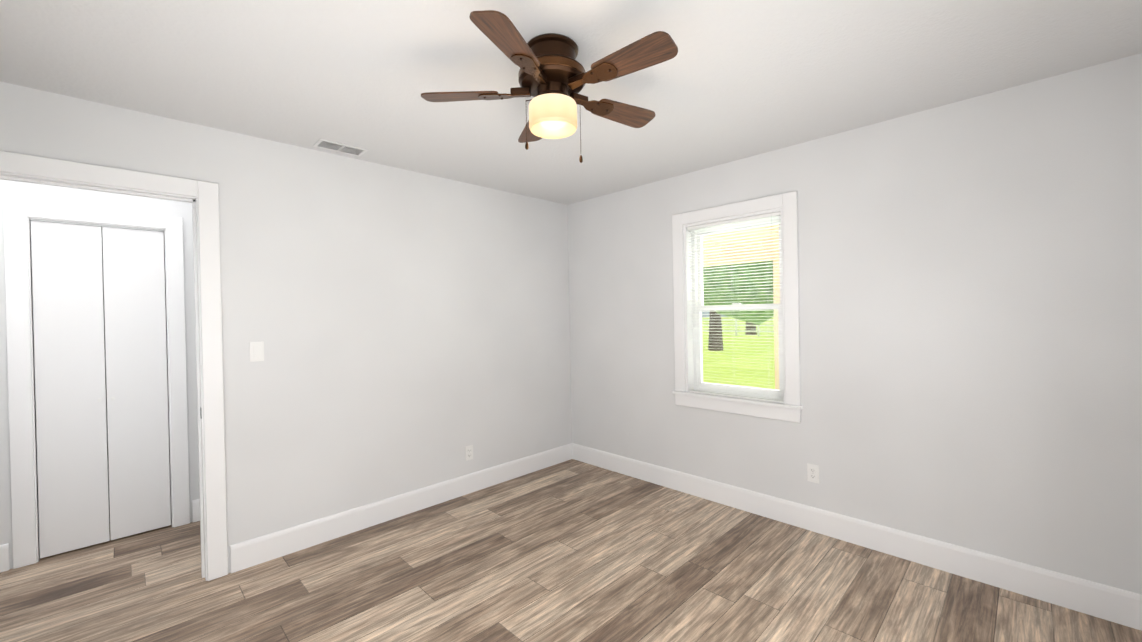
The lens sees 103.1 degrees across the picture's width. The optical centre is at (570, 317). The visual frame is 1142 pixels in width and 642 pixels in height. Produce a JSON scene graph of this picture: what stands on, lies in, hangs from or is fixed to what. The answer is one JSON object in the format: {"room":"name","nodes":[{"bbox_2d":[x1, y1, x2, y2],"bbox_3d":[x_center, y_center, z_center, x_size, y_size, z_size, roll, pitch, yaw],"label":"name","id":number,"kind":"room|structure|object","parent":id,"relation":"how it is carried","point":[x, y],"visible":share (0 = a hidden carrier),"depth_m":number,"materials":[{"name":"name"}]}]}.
{"room":"empty bedroom","nodes":[
{"label":"empty bedroom","id":0,"kind":"room"},
{"bbox_2d":[0,179,199,568],"bbox_3d":[-3.649,0.225,2.346,2.895,2.490,0.120,-2,1,-45],"label":"wall","id":1,"kind":"structure","parent":0,"point":[26,192],"depth_m":2.89,"materials":[{"name":"paint"}]},
{"bbox_2d":[0,543,8,571],"bbox_3d":[-3.889,1.402,2.000,1.783,0.152,0.014,-2,1,-45],"label":"baseboard","id":2,"kind":"structure","parent":1,"relation":"attached to","point":[4,557],"depth_m":2.61,"materials":[{"name":"white wood"}]},
{"bbox_2d":[2,199,189,568],"bbox_3d":[-3.025,0.381,2.950,0.792,2.146,0.140,-2,1,-45],"label":"door frame","id":3,"kind":"structure","parent":1,"relation":"attached to","point":[18,215],"depth_m":2.69,"materials":[{"name":"white wood"}]},
{"bbox_2d":[30,219,170,557],"bbox_3d":[-2.998,0.423,2.924,0.596,2.037,0.055,-2,1,-45],"label":"bifold closet door","id":4,"kind":"structure","parent":1,"relation":"in","point":[72,383],"depth_m":2.90,"materials":[{"name":"white wood"}]},
{"bbox_2d":[197,499,199,520],"bbox_3d":[-2.331,1.365,2.933,0.030,0.152,0.880,-2,1,-45],"label":"baseboard","id":5,"kind":"structure","parent":1,"relation":"attached to","point":[198,500],"depth_m":3.22,"materials":[{"name":"white wood"}]},
{"bbox_2d":[0,81,571,572],"bbox_3d":[-2.013,0.192,2.559,5.520,2.490,0.120,-2,1,-45],"label":"wall","id":6,"kind":"structure","parent":0,"point":[410,329],"depth_m":3.03,"materials":[{"name":"paint"}]},
{"bbox_2d":[0,151,227,580],"bbox_3d":[-2.345,0.356,2.228,1.002,2.181,0.156,-2,1,-45],"label":"door frame","id":7,"kind":"structure","parent":6,"relation":"attached to","point":[202,197],"depth_m":2.48,"materials":[{"name":"white wood"}]},
{"bbox_2d":[249,341,263,361],"bbox_3d":[-1.832,0.198,2.646,0.070,0.115,0.010,-2,1,-45],"label":"light switch","id":8,"kind":"object","parent":6,"relation":"attached to","point":[256,351],"visible":1,"depth_m":2.64,"materials":[{"name":"white plastic"}]},
{"bbox_2d":[230,443,573,572],"bbox_3d":[-0.958,1.335,3.495,2.687,0.152,0.014,-2,1,-45],"label":"baseboard","id":9,"kind":"structure","parent":6,"relation":"attached to","point":[252,552],"depth_m":3.13,"materials":[{"name":"white wood"}]},
{"bbox_2d":[465,445,472,460],"bbox_3d":[-0.817,1.087,3.642,0.070,0.115,0.008,-2,1,-45],"label":"electrical outlet","id":10,"kind":"object","parent":6,"relation":"attached to","point":[468,452],"visible":1,"depth_m":3.64,"materials":[{"name":"white plastic"}]},
{"bbox_2d":[0,459,1141,641],"bbox_3d":[-1.238,1.477,1.924,5.680,0.100,5.590,-2,1,-45],"label":"floor","id":11,"kind":"structure","parent":0,"point":[572,550],"depth_m":2.37,"materials":[{"name":"brown wood"}]},
{"bbox_2d":[0,0,1141,204],"bbox_3d":[-1.288,-1.112,1.906,5.680,0.100,5.590,-2,1,-45],"label":"ceiling","id":12,"kind":"structure","parent":0,"point":[732,80],"depth_m":1.97,"materials":[{"name":"white paint"}]},
{"bbox_2d":[313,138,367,156],"bbox_3d":[-1.441,-1.061,2.844,0.280,0.010,0.150,-2,1,-45],"label":"ceiling vent","id":13,"kind":"object","parent":12,"relation":"in","point":[338,147],"visible":1,"depth_m":2.83,"materials":[{"name":"silver metal"}]},
{"bbox_2d":[421,10,677,162],"bbox_3d":[-0.045,-0.856,1.829,1.021,0.459,1.010,-2,1,-45],"label":"fan","id":14,"kind":"object","parent":12,"relation":"hanging from","point":[554,77],"visible":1,"depth_m":1.74,"materials":[{"name":"brown wood"}]},
{"bbox_2d":[568,53,1141,594],"bbox_3d":[1.313,0.124,3.235,0.160,2.490,3.840,-2,1,-45],"label":"wall","id":15,"kind":"structure","parent":0,"point":[970,323],"depth_m":2.44,"materials":[{"name":"paint"}]},
{"bbox_2d":[672,191,802,422],"bbox_3d":[1.199,-0.065,3.320,0.205,1.504,0.958,-2,1,-45],"label":"window","id":16,"kind":"structure","parent":15,"relation":"in","point":[782,402],"depth_m":3.28,"materials":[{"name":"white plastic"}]},
{"bbox_2d":[807,463,818,483],"bbox_3d":[1.548,0.997,2.901,0.008,0.115,0.070,-2,1,-45],"label":"electrical outlet","id":17,"kind":"object","parent":15,"relation":"attached to","point":[812,472],"visible":1,"depth_m":2.90,"materials":[{"name":"white plastic"}]},
{"bbox_2d":[574,443,1141,630],"bbox_3d":[1.256,1.294,3.199,0.014,0.152,3.550,-2,1,-45],"label":"baseboard","id":18,"kind":"structure","parent":15,"relation":"attached to","point":[1110,603],"depth_m":2.54,"materials":[{"name":"white wood"}]},
{"bbox_3d":[-3.312,0.213,3.236,1.200,2.490,0.670,-2,1,-45],"label":"wall","id":19,"kind":"structure","parent":0,"visible":0},
{"bbox_2d":[101,227,109,522],"bbox_3d":[-3.292,0.307,3.219,1.000,2.300,0.020,-2,1,-45],"label":"door gap","id":20,"kind":"object","parent":19,"relation":"attached to","point":[105,377],"depth_m":3.21,"materials":[{"name":"grey"}]},
{"label":"outside","id":21,"kind":"structure","parent":0,"visible":0},
{"bbox_2d":[702,317,774,389],"bbox_3d":[47.452,0.572,53.397,135.920,0.200,130.000,-2,1,-45],"label":"lawn","id":22,"kind":"structure","parent":21,"point":[707,356],"depth_m":16.75,"materials":[{"name":"green plant"}]},
{"bbox_2d":[702,319,773,335],"bbox_3d":[14.083,0.655,30.183,0.100,1.250,64.050,-2,1,-45],"label":"fence","id":23,"kind":"object","parent":22,"relation":"on","point":[736,330],"depth_m":32.27,"materials":[{"name":"white wood"}]},
{"bbox_2d":[703,261,773,350],"bbox_3d":[6.757,-4.200,20.639,9.915,11.476,10.791,-2,1,-45],"label":"tree","id":24,"kind":"object","parent":22,"relation":"on","point":[714,317],"depth_m":16.95,"materials":[{"name":"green plant"}]},
{"bbox_2d":[745,322,756,334],"bbox_3d":[13.030,-5.516,33.292,10.570,13.684,11.145,-2,1,-45],"label":"tree","id":25,"kind":"object","parent":22,"relation":"on","point":[752,328],"depth_m":33.45,"materials":[{"name":"brown plant"}]},
{"bbox_3d":[1.978,1.550,4.861,2.980,0.290,11.000,-2,1,-45],"label":"porch floor","id":26,"kind":"structure","parent":0,"visible":0},
{"bbox_2d":[773,259,779,389],"bbox_3d":[2.817,0.300,6.099,0.120,2.159,0.120,-2,1,-45],"label":"porch post","id":27,"kind":"object","parent":26,"relation":"on","point":[776,343],"depth_m":6.08,"materials":[{"name":"beige wood"}]},
{"bbox_2d":[703,235,778,266],"bbox_3d":[2.990,-0.942,5.891,0.140,0.319,11.400,-2,1,-45],"label":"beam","id":28,"kind":"structure","parent":27,"relation":"on","point":[774,254],"depth_m":6.39,"materials":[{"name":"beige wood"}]},
{"bbox_2d":[703,225,778,251],"bbox_3d":[1.976,-1.027,5.044,3.330,0.180,11.620,-2,1,-45],"label":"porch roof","id":29,"kind":"structure","parent":28,"relation":"on","point":[739,237],"depth_m":5.81,"materials":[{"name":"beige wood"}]}
]}

